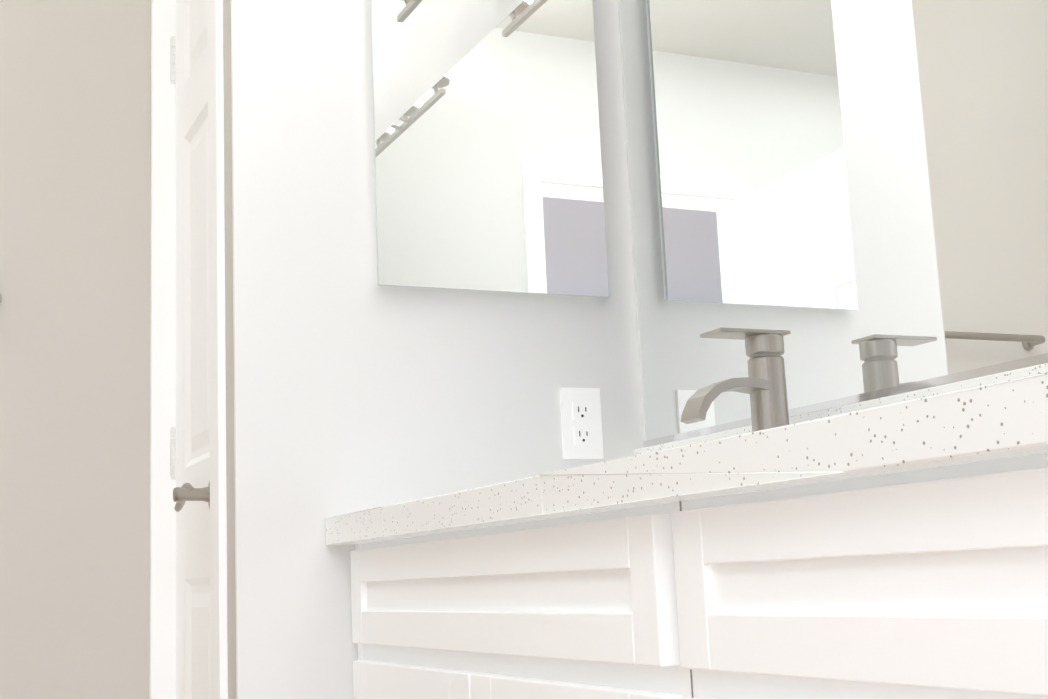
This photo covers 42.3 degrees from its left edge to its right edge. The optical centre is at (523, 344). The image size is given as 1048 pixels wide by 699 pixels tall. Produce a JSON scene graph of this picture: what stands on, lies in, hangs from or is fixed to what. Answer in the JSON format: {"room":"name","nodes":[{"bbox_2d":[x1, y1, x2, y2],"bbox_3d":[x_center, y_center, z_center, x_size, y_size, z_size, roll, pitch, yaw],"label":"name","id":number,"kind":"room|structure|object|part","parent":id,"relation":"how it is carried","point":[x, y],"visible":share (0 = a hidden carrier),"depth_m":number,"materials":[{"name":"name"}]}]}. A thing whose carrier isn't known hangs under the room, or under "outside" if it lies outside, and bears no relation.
{"room":"bathroom","nodes":[
{"label":"bathroom","id":0,"kind":"room"},
{"bbox_2d":[0,0,150,698],"bbox_3d":[-1.303,-0.058,2.386,2.820,2.570,0.120,2,-11,-25],"label":"wall","id":1,"kind":"structure","parent":0,"point":[75,175],"depth_m":2.53,"materials":[{"name":"grey paint"}]},
{"bbox_2d":[223,0,237,698],"bbox_3d":[-0.448,-0.158,2.029,0.002,2.570,0.110,2,-11,-25],"label":"door frame","id":2,"kind":"structure","parent":0,"point":[230,379],"depth_m":1.97,"materials":[{"name":"grey paint"}]},
{"bbox_2d":[232,0,643,698],"bbox_3d":[-0.090,-0.145,2.195,0.788,2.570,0.110,2,-11,-25],"label":"wall","id":3,"kind":"structure","parent":0,"point":[358,388],"depth_m":2.04,"materials":[{"name":"white paint"}]},
{"bbox_2d":[370,0,608,296],"bbox_3d":[-0.059,-0.402,2.185,0.393,0.648,0.022,2,-11,-25],"label":"medicine cabinet mirror","id":4,"kind":"object","parent":3,"relation":"attached to","point":[487,161],"visible":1,"depth_m":2.16,"materials":[{"name":"clear glass"}]},
{"bbox_2d":[560,387,603,458],"bbox_3d":[0.092,0.125,2.163,0.070,0.114,0.007,2,-11,-25],"label":"outlet","id":5,"kind":"object","parent":3,"relation":"attached to","point":[581,424],"visible":1,"depth_m":2.16,"materials":[{"name":"white plastic"}]},
{"bbox_2d":[618,0,1047,446],"bbox_3d":[0.677,-0.327,1.341,0.131,2.570,2.120,2,-11,-25],"label":"vanity mirror","id":6,"kind":"object","parent":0,"point":[851,196],"depth_m":1.77,"materials":[{"name":"clear glass"}]},
{"bbox_3d":[0.144,0.659,-0.943,6.400,0.100,7.300,2,-11,-25],"label":"floor","id":7,"kind":"structure","parent":0,"visible":0},
{"bbox_2d":[325,327,1047,698],"bbox_3d":[0.378,0.417,1.142,0.551,1.063,1.964,2,-11,-25],"label":"bathroom vanity","id":8,"kind":"object","parent":7,"relation":"on","point":[891,547],"visible":1,"depth_m":1.06,"materials":[{"name":"white wood"}]},
{"bbox_2d":[325,327,1047,545],"bbox_3d":[0.367,0.061,1.206,0.541,0.138,1.964,2,-11,-25],"label":"countertop","id":9,"kind":"structure","parent":8,"relation":"on","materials":[{"name":"stone"}]},
{"bbox_3d":[-0.584,-1.103,2.534,0.120,0.525,0.580,2,-11,-25],"label":"wall","id":10,"kind":"structure","parent":0,"visible":0},
{"bbox_2d":[149,0,227,698],"bbox_3d":[-0.521,0.127,2.292,0.132,2.105,0.639,2,-11,-25],"label":"door frame","id":11,"kind":"structure","parent":10,"relation":"attached to","point":[162,668],"depth_m":2.50,"materials":[{"name":"white wood"}]},
{"bbox_2d":[170,0,210,698],"bbox_3d":[-0.560,0.163,2.305,0.108,2.025,0.557,2,-11,-25],"label":"door","id":12,"kind":"structure","parent":10,"relation":"in","point":[190,453],"depth_m":2.45,"materials":[{"name":"white wood"}]},
{"bbox_3d":[-0.549,0.249,2.233,0.073,0.066,0.141,2,-11,-25],"label":"lever","id":13,"kind":"part","parent":12,"relation":"part of","materials":[{"name":"silver metal"}]}
]}

